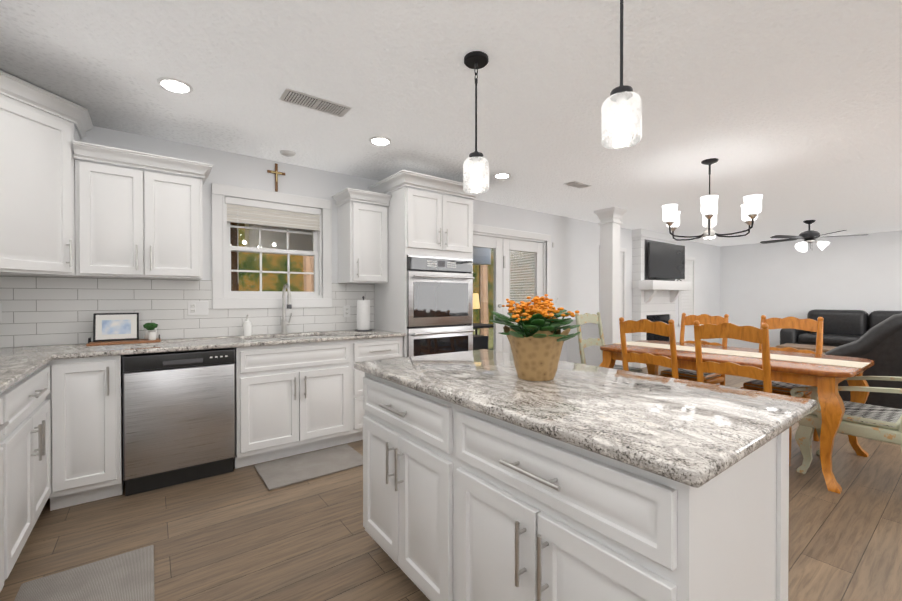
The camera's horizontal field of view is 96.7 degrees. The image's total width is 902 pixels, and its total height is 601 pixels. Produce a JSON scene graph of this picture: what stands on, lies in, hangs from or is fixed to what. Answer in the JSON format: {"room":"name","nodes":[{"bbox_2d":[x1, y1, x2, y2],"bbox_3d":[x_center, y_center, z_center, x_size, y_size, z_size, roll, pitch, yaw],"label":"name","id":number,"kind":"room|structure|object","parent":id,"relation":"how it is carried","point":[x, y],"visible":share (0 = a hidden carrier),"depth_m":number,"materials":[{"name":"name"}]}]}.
{"room":"dining room and kitchen","nodes":[
{"label":"dining room and kitchen","id":0,"kind":"room"},
{"bbox_2d":[5,121,719,363],"bbox_3d":[1.578,-0.029,5.977,12.120,2.440,0.140,0,1,-37],"label":"wall","id":1,"kind":"structure","parent":0,"point":[575,268],"depth_m":5.23,"materials":[{"name":"paint"}]},
{"bbox_2d":[0,70,92,276],"bbox_3d":[-2.586,-0.686,2.290,0.755,1.058,0.755,0,1,-37],"label":"upper cabinet","id":2,"kind":"object","parent":1,"relation":"attached to","point":[37,195],"visible":1,"depth_m":2.32,"materials":[{"name":"white paint"}]},
{"bbox_2d":[73,140,204,279],"bbox_3d":[-2.189,-0.576,2.858,0.689,0.830,0.324,0,1,-37],"label":"upper cabinet","id":3,"kind":"object","parent":1,"relation":"attached to","point":[135,223],"depth_m":2.70,"materials":[{"name":"white paint"}]},
{"bbox_2d":[211,183,331,308],"bbox_3d":[-1.578,-0.442,3.591,0.990,1.020,0.169,0,1,-37],"label":"kitchen window","id":4,"kind":"structure","parent":1,"relation":"in","point":[254,212],"depth_m":3.51,"materials":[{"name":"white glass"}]},
{"bbox_2d":[267,163,284,191],"bbox_3d":[-1.537,-1.084,3.531,0.150,0.245,0.024,0,1,-37],"label":"wall cross","id":5,"kind":"object","parent":1,"relation":"attached to","point":[276,172],"visible":1,"depth_m":3.53,"materials":[{"name":"brown wood"}]},
{"bbox_2d":[337,188,388,283],"bbox_3d":[-0.846,-0.584,3.864,0.380,0.830,0.324,0,1,-37],"label":"upper cabinet","id":6,"kind":"object","parent":1,"relation":"attached to","point":[362,227],"depth_m":3.73,"materials":[{"name":"white paint"}]},
{"bbox_2d":[473,234,542,352],"bbox_3d":[0.683,0.184,5.255,1.570,2.001,0.092,0,1,-37],"label":"french door","id":7,"kind":"structure","parent":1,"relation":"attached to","point":[504,248],"depth_m":5.30,"materials":[{"name":"white glass"}]},
{"bbox_2d":[473,224,550,313],"bbox_3d":[0.667,0.131,5.277,1.800,2.130,0.169,0,1,-37],"label":"door frame","id":8,"kind":"structure","parent":1,"relation":"attached to","point":[483,230],"depth_m":5.53,"materials":[{"name":"white wood"}]},
{"bbox_2d":[552,242,558,302],"bbox_3d":[1.529,-0.403,5.836,0.155,0.870,0.021,0,1,-37],"label":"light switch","id":9,"kind":"object","parent":1,"relation":"attached to","point":[557,298],"visible":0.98,"depth_m":5.85,"materials":[{"name":"white plastic"}]},
{"bbox_2d":[599,245,625,320],"bbox_3d":[2.683,-0.185,6.786,0.780,1.440,0.169,0,1,-37],"label":"living room window","id":10,"kind":"structure","parent":1,"relation":"in","point":[621,284],"depth_m":6.91,"materials":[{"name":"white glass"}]},
{"bbox_2d":[678,256,694,325],"bbox_3d":[4.900,-0.197,8.447,0.740,1.440,0.169,0,1,-37],"label":"living room window","id":11,"kind":"structure","parent":1,"relation":"in","point":[687,302],"depth_m":8.46,"materials":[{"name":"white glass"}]},
{"bbox_2d":[0,366,901,600],"bbox_3d":[3.599,1.241,3.289,12.120,0.060,6.880,0,1,-37],"label":"floor","id":12,"kind":"structure","parent":0,"point":[242,534],"depth_m":2.06,"materials":[{"name":"brown wood"}]},
{"bbox_2d":[0,386,11,591],"bbox_3d":[-1.831,0.783,1.179,0.619,0.884,0.460,0,1,-37],"label":"base cabinet","id":13,"kind":"object","parent":12,"relation":"on","point":[6,396],"depth_m":1.57,"materials":[{"name":"white paint"}]},
{"bbox_2d":[0,344,67,392],"bbox_3d":[-1.498,0.329,0.749,0.638,0.029,4.538,0,1,-37],"label":"countertop","id":14,"kind":"structure","parent":13,"relation":"on","point":[17,364],"depth_m":2.04,"materials":[{"name":"grey stone"}]},
{"bbox_2d":[12,365,50,568],"bbox_3d":[-2.238,0.780,1.723,0.619,0.884,0.900,0,1,-37],"label":"base cabinet","id":15,"kind":"object","parent":12,"relation":"on","point":[25,455],"depth_m":1.87,"materials":[{"name":"white paint"}]},
{"bbox_2d":[14,545,154,600],"bbox_3d":[-1.296,1.217,1.371,0.455,0.014,1.200,0,1,-37],"label":"area rug","id":16,"kind":"object","parent":12,"relation":"on","point":[127,576],"visible":1,"depth_m":1.72,"materials":[{"name":"grey fabric"}]},
{"bbox_2d":[46,355,123,510],"bbox_3d":[-2.319,0.773,2.585,0.323,0.884,0.619,0,1,-37],"label":"base cabinet","id":17,"kind":"object","parent":12,"relation":"on","point":[85,396],"depth_m":2.35,"materials":[{"name":"white paint"}]},
{"bbox_2d":[122,348,234,495],"bbox_3d":[-1.934,0.778,2.866,0.616,0.872,0.616,0,1,-37],"label":"dishwasher","id":18,"kind":"object","parent":12,"relation":"on","point":[178,417],"visible":1,"depth_m":2.61,"materials":[{"name":"grey metal"}]},
{"bbox_2d":[233,336,353,468],"bbox_3d":[-1.346,0.768,3.315,0.850,0.884,0.619,0,1,-37],"label":"base cabinet","id":19,"kind":"object","parent":12,"relation":"on","point":[295,399],"depth_m":3.05,"materials":[{"name":"white paint"}]},
{"bbox_2d":[56,330,405,358],"bbox_3d":[-1.497,0.311,3.186,2.243,0.029,0.638,0,1,-37],"label":"countertop","id":20,"kind":"structure","parent":19,"relation":"on","point":[70,351],"depth_m":2.83,"materials":[{"name":"grey stone"}]},
{"bbox_2d":[86,334,160,345],"bbox_3d":[-2.276,0.274,2.806,0.395,0.049,0.165,0,1,-37],"label":"decorative tray","id":21,"kind":"object","parent":20,"relation":"on","point":[90,343],"visible":0.96,"depth_m":2.76,"materials":[{"name":"brown wood"}]},
{"bbox_2d":[93,313,138,341],"bbox_3d":[-2.340,0.184,2.806,0.245,0.195,0.018,0,-9,-37],"label":"framed picture","id":22,"kind":"object","parent":21,"relation":"on","point":[115,326],"visible":0.98,"depth_m":2.79,"materials":[{"name":"white paper"}]},
{"bbox_2d":[143,323,157,338],"bbox_3d":[-2.186,0.220,2.916,0.089,0.121,0.102,0,1,-37],"label":"potted plant","id":23,"kind":"object","parent":21,"relation":"on","point":[150,326],"visible":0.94,"depth_m":2.89,"materials":[{"name":"green plant"}]},
{"bbox_2d":[148,330,155,339],"bbox_3d":[-2.130,0.247,2.857,0.048,0.068,0.048,0,1,-37],"label":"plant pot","id":24,"kind":"object","parent":21,"relation":"on","point":[151,334],"visible":0.9,"depth_m":2.84,"materials":[{"name":"white ceramic"}]},
{"bbox_2d":[243,315,251,335],"bbox_3d":[-1.692,0.205,3.330,0.068,0.178,0.074,0,1,-37],"label":"soap dispenser","id":25,"kind":"object","parent":20,"relation":"on","point":[247,327],"visible":1,"depth_m":3.31,"materials":[{"name":"white ceramic"}]},
{"bbox_2d":[280,284,291,333],"bbox_3d":[-1.407,0.075,3.471,0.096,0.438,0.221,0,1,-37],"label":"pull-down faucet","id":26,"kind":"object","parent":20,"relation":"on","point":[284,323],"visible":0.98,"depth_m":3.51,"materials":[{"name":"silver metal"}]},
{"bbox_2d":[254,444,362,489],"bbox_3d":[-1.018,1.206,2.956,0.710,0.014,0.465,0,1,-37],"label":"mat","id":27,"kind":"object","parent":12,"relation":"on","point":[279,473],"visible":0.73,"depth_m":2.91,"materials":[{"name":"grey fabric"}]},
{"bbox_2d":[354,336,402,440],"bbox_3d":[-0.808,0.765,3.718,0.495,0.884,0.619,0,1,-37],"label":"base cabinet","id":28,"kind":"object","parent":12,"relation":"on","point":[372,349],"depth_m":3.40,"materials":[{"name":"white paint"}]},
{"bbox_2d":[363,373,446,600],"bbox_3d":[0.034,0.779,1.842,0.633,0.884,0.745,0,1,-37],"label":"base cabinet","id":29,"kind":"object","parent":12,"relation":"on","point":[405,428],"depth_m":1.60,"materials":[{"name":"white paint"}]},
{"bbox_2d":[367,170,484,356],"bbox_3d":[-0.253,0.030,4.069,0.950,2.350,0.713,0,1,-37],"label":"tall cabinet","id":30,"kind":"object","parent":12,"relation":"on","point":[427,223],"visible":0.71,"depth_m":3.79,"materials":[{"name":"white paint"}]},
{"bbox_2d":[320,329,379,332],"bbox_3d":[-0.844,0.307,3.690,0.593,0.029,0.360,0,1,-37],"label":"countertop","id":31,"kind":"structure","parent":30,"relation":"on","point":[373,330],"depth_m":3.78,"materials":[{"name":"grey stone"}]},
{"bbox_2d":[354,296,371,331],"bbox_3d":[-0.837,0.124,3.831,0.170,0.334,0.170,0,1,-37],"label":"paper towel holder","id":32,"kind":"object","parent":31,"relation":"on","point":[363,315],"visible":1,"depth_m":3.78,"materials":[{"name":"white paper"}]},
{"bbox_2d":[407,255,474,356],"bbox_3d":[-0.235,0.250,4.047,0.756,1.332,0.638,0,1,-37],"label":"double wall oven","id":33,"kind":"object","parent":30,"relation":"in","point":[439,304],"visible":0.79,"depth_m":3.81,"materials":[{"name":"grey metal"}]},
{"bbox_2d":[567,319,599,365],"bbox_3d":[1.965,0.735,5.834,0.180,0.915,0.559,0,1,-37],"label":"wall","id":34,"kind":"structure","parent":12,"relation":"on","point":[591,353],"depth_m":5.76,"materials":[{"name":"paint"}]},
{"bbox_2d":[575,312,643,372],"bbox_3d":[1.709,0.671,4.340,0.460,1.069,0.564,0,1,-37],"label":"dining chair","id":35,"kind":"object","parent":12,"relation":"on","point":[581,319],"visible":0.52,"depth_m":4.47,"materials":[{"name":"paint"}]},
{"bbox_2d":[594,207,626,364],"bbox_3d":[2.192,-0.025,5.525,0.310,2.439,0.310,0,1,-37],"label":"square column","id":36,"kind":"structure","parent":12,"relation":"on","point":[609,223],"depth_m":5.45,"materials":[{"name":"white paint"}]},
{"bbox_2d":[447,401,788,600],"bbox_3d":[0.480,0.783,1.246,0.633,0.884,0.745,0,1,-37],"label":"base cabinet","id":37,"kind":"object","parent":12,"relation":"on","point":[460,503],"depth_m":1.00,"materials":[{"name":"white paint"}]},
{"bbox_2d":[354,349,817,487],"bbox_3d":[0.329,0.320,1.594,0.860,0.034,1.540,0,1,-37],"label":"countertop","id":38,"kind":"structure","parent":37,"relation":"on","point":[693,433],"depth_m":1.16,"materials":[{"name":"grey stone"}]},
{"bbox_2d":[489,294,580,380],"bbox_3d":[0.346,0.138,1.580,0.368,0.328,0.373,0,1,-37],"label":"flower pot","id":39,"kind":"object","parent":38,"relation":"on","point":[536,337],"visible":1,"depth_m":1.50,"materials":[{"name":"ceramic"}]},
{"bbox_2d":[619,317,678,378],"bbox_3d":[1.794,0.677,3.432,0.564,1.069,0.460,0,1,-37],"label":"dining chair","id":40,"kind":"object","parent":12,"relation":"on","point":[649,326],"visible":0.42,"depth_m":3.25,"materials":[{"name":"brown wood"}]},
{"bbox_2d":[632,228,690,367],"bbox_3d":[3.852,-0.038,7.337,1.450,2.439,0.409,0,1,-37],"label":"fireplace surround","id":41,"kind":"object","parent":12,"relation":"on","point":[654,300],"visible":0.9,"depth_m":7.09,"materials":[{"name":"white paint"}]},
{"bbox_2d":[648,242,684,280],"bbox_3d":[3.925,-0.689,7.266,1.080,0.673,0.124,0,0,-30],"label":"television","id":42,"kind":"object","parent":41,"relation":"attached to","point":[666,261],"visible":0.94,"depth_m":7.24,"materials":[{"name":"black plastic"}]},
{"bbox_2d":[658,313,728,385],"bbox_3d":[2.487,0.672,4.114,0.564,1.069,0.460,0,1,-37],"label":"dining chair","id":43,"kind":"object","parent":12,"relation":"on","point":[709,378],"visible":0.5,"depth_m":4.12,"materials":[{"name":"brown wood"}]},
{"bbox_2d":[599,340,874,493],"bbox_3d":[2.341,0.827,3.506,1.050,0.765,1.800,0,1,-37],"label":"dining table","id":44,"kind":"object","parent":12,"relation":"on","point":[825,374],"visible":0.85,"depth_m":2.94,"materials":[{"name":"brown wood"}]},
{"bbox_2d":[694,320,791,465],"bbox_3d":[2.147,0.681,2.959,0.564,1.069,0.460,0,1,-37],"label":"dining chair","id":45,"kind":"object","parent":12,"relation":"on","point":[753,334],"visible":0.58,"depth_m":2.78,"materials":[{"name":"brown wood"}]},
{"bbox_2d":[740,315,823,440],"bbox_3d":[2.919,0.676,3.538,0.564,1.069,0.460,0,1,-37],"label":"dining chair","id":46,"kind":"object","parent":12,"relation":"on","point":[785,388],"visible":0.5,"depth_m":3.54,"materials":[{"name":"brown wood"}]},
{"bbox_2d":[776,343,835,354],"bbox_3d":[5.856,0.962,6.228,0.620,0.455,1.150,0,1,-37],"label":"coffee table","id":47,"kind":"object","parent":12,"relation":"on","point":[807,347],"visible":0.19,"depth_m":6.39,"materials":[{"name":"brown wood"}]},
{"bbox_2d":[780,309,901,346],"bbox_3d":[7.421,0.682,7.174,1.000,1.000,2.250,0,1,-37],"label":"leather sofa","id":48,"kind":"object","parent":12,"relation":"on","point":[841,327],"visible":0.48,"depth_m":7.46,"materials":[{"name":"black leather"}]},
{"bbox_2d":[790,376,901,473],"bbox_3d":[2.867,0.724,2.762,0.630,0.999,0.688,0,1,-37],"label":"chair","id":49,"kind":"object","parent":12,"relation":"on","point":[875,422],"visible":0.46,"depth_m":2.70,"materials":[{"name":"paint"}]},
{"bbox_2d":[825,313,901,408],"bbox_3d":[4.631,0.639,4.109,0.974,1.131,1.046,0,1,-37],"label":"leather recliner","id":50,"kind":"object","parent":12,"relation":"on","point":[880,344],"visible":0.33,"depth_m":3.90,"materials":[{"name":"black leather"}]},
{"bbox_2d":[0,0,901,245],"bbox_3d":[3.599,-1.269,3.271,12.120,0.080,6.880,0,1,-37],"label":"ceiling","id":51,"kind":"structure","parent":0,"point":[790,111],"depth_m":2.33,"materials":[{"name":"white paint"}]},
{"bbox_2d":[156,77,192,93],"bbox_3d":[-1.565,-1.216,2.276,0.171,0.012,0.171,0,1,-43],"label":"recessed light","id":52,"kind":"object","parent":51,"relation":"in","point":[175,85],"depth_m":2.26,"materials":[{"name":"white plastic"}]},
{"bbox_2d":[279,150,295,156],"bbox_3d":[-1.357,-1.216,3.332,0.128,0.028,0.128,0,1,-37],"label":"dome","id":53,"kind":"object","parent":51,"relation":"attached to","point":[288,153],"visible":1,"depth_m":3.30,"materials":[{"name":"white plastic"}]},
{"bbox_2d":[279,88,351,116],"bbox_3d":[-0.835,-1.217,2.485,0.400,0.012,0.170,0,1,-37],"label":"ceiling vent","id":54,"kind":"object","parent":51,"relation":"in","point":[292,96],"depth_m":2.46,"materials":[{"name":"grey metal"}]},
{"bbox_2d":[369,136,391,145],"bbox_3d":[-0.543,-1.222,3.079,0.171,0.012,0.171,0,1,-43],"label":"recessed light","id":55,"kind":"object","parent":51,"relation":"in","point":[377,140],"depth_m":3.06,"materials":[{"name":"white plastic"}]},
{"bbox_2d":[463,51,488,193],"bbox_3d":[0.127,-0.888,2.021,0.132,0.665,0.132,0,1,-37],"label":"pendant light","id":56,"kind":"object","parent":51,"relation":"hanging from","point":[474,60],"visible":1,"depth_m":2.01,"materials":[{"name":"white glass"}]},
{"bbox_2d":[493,173,510,177],"bbox_3d":[0.504,-1.228,3.951,0.171,0.012,0.171,0,1,-43],"label":"recessed light","id":57,"kind":"object","parent":51,"relation":"in","point":[498,175],"depth_m":3.92,"materials":[{"name":"white plastic"}]},
{"bbox_2d":[564,181,591,188],"bbox_3d":[1.350,-1.230,4.272,0.300,0.012,0.150,0,1,-37],"label":"ceiling vent","id":58,"kind":"object","parent":51,"relation":"in","point":[576,184],"depth_m":4.25,"materials":[{"name":"grey metal"}]},
{"bbox_2d":[601,0,641,148],"bbox_3d":[0.595,-0.883,1.397,0.132,0.665,0.132,0,1,-37],"label":"pendant light","id":59,"kind":"object","parent":51,"relation":"hanging from","point":[620,96],"visible":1,"depth_m":1.39,"materials":[{"name":"white glass"}]},
{"bbox_2d":[662,158,762,240],"bbox_3d":[2.279,-0.890,3.534,0.767,0.682,0.798,0,1,-37],"label":"chandelier","id":60,"kind":"object","parent":51,"relation":"hanging from","point":[751,207],"visible":1,"depth_m":3.49,"materials":[{"name":"white glass"}]},
{"bbox_2d":[760,220,867,251],"bbox_3d":[5.626,-1.012,6.319,1.270,0.479,1.275,0,1,-37],"label":"ceiling fan","id":61,"kind":"object","parent":51,"relation":"hanging from","point":[809,236],"visible":1,"depth_m":6.22,"materials":[{"name":"black metal"}]},
{"bbox_2d":[720,230,901,348],"bbox_3d":[8.435,-0.035,6.816,0.140,2.440,6.740,0,1,-37],"label":"wall","id":62,"kind":"structure","parent":0,"point":[784,279],"depth_m":8.21,"materials":[{"name":"paint"}]},
{"bbox_3d":[-1.152,0.017,-0.368,0.140,2.440,6.740,0,1,-37],"label":"wall","id":63,"kind":"structure","parent":0,"visible":0},
{"bbox_2d":[0,276,373,347],"bbox_3d":[-1.938,0.066,3.248,2.877,0.458,0.009,0,1,-37],"label":"tile backsplash","id":64,"kind":"structure","parent":63,"relation":"attached to","point":[40,311],"depth_m":2.97,"materials":[{"name":"white tile"}]},
{"bbox_2d":[0,303,1,320],"bbox_3d":[-2.875,0.080,2.516,0.070,0.122,0.040,0,1,-37],"label":"electrical outlet","id":65,"kind":"object","parent":64,"relation":"attached to","point":[0,303],"depth_m":2.55,"materials":[{"name":"white plastic"}]},
{"bbox_2d":[188,301,207,315],"bbox_3d":[-2.009,0.061,3.185,0.140,0.114,0.009,0,1,-37],"label":"electrical outlet","id":66,"kind":"object","parent":64,"relation":"attached to","point":[197,307],"depth_m":3.18,"materials":[{"name":"white plastic"}]},
{"bbox_2d":[343,305,349,316],"bbox_3d":[-1.021,0.106,3.927,0.070,0.114,0.007,0,1,-37],"label":"electrical outlet","id":67,"kind":"object","parent":64,"relation":"attached to","point":[346,309],"depth_m":3.92,"materials":[{"name":"white plastic"}]},
{"label":"outside","id":68,"kind":"structure","parent":0,"visible":0},
{"bbox_2d":[230,222,492,349],"bbox_3d":[-1.862,-0.013,5.849,6.900,2.650,3.740,0,1,-37],"label":"porch","id":69,"kind":"object","parent":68,"point":[276,240],"depth_m":5.90,"materials":[{"name":"brown wood"}]},
{"bbox_2d":[238,228,533,351],"bbox_3d":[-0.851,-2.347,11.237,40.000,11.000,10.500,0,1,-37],"label":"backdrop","id":70,"kind":"structure","parent":68,"point":[251,262],"depth_m":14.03,"materials":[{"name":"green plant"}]},
{"bbox_2d":[303,256,488,339],"bbox_3d":[-3.656,-2.705,11.087,19.610,8.286,5.716,0,1,-37],"label":"trunks","id":71,"kind":"object","parent":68,"point":[308,263],"depth_m":14.17,"materials":[{"name":"brown plant"}]}
]}

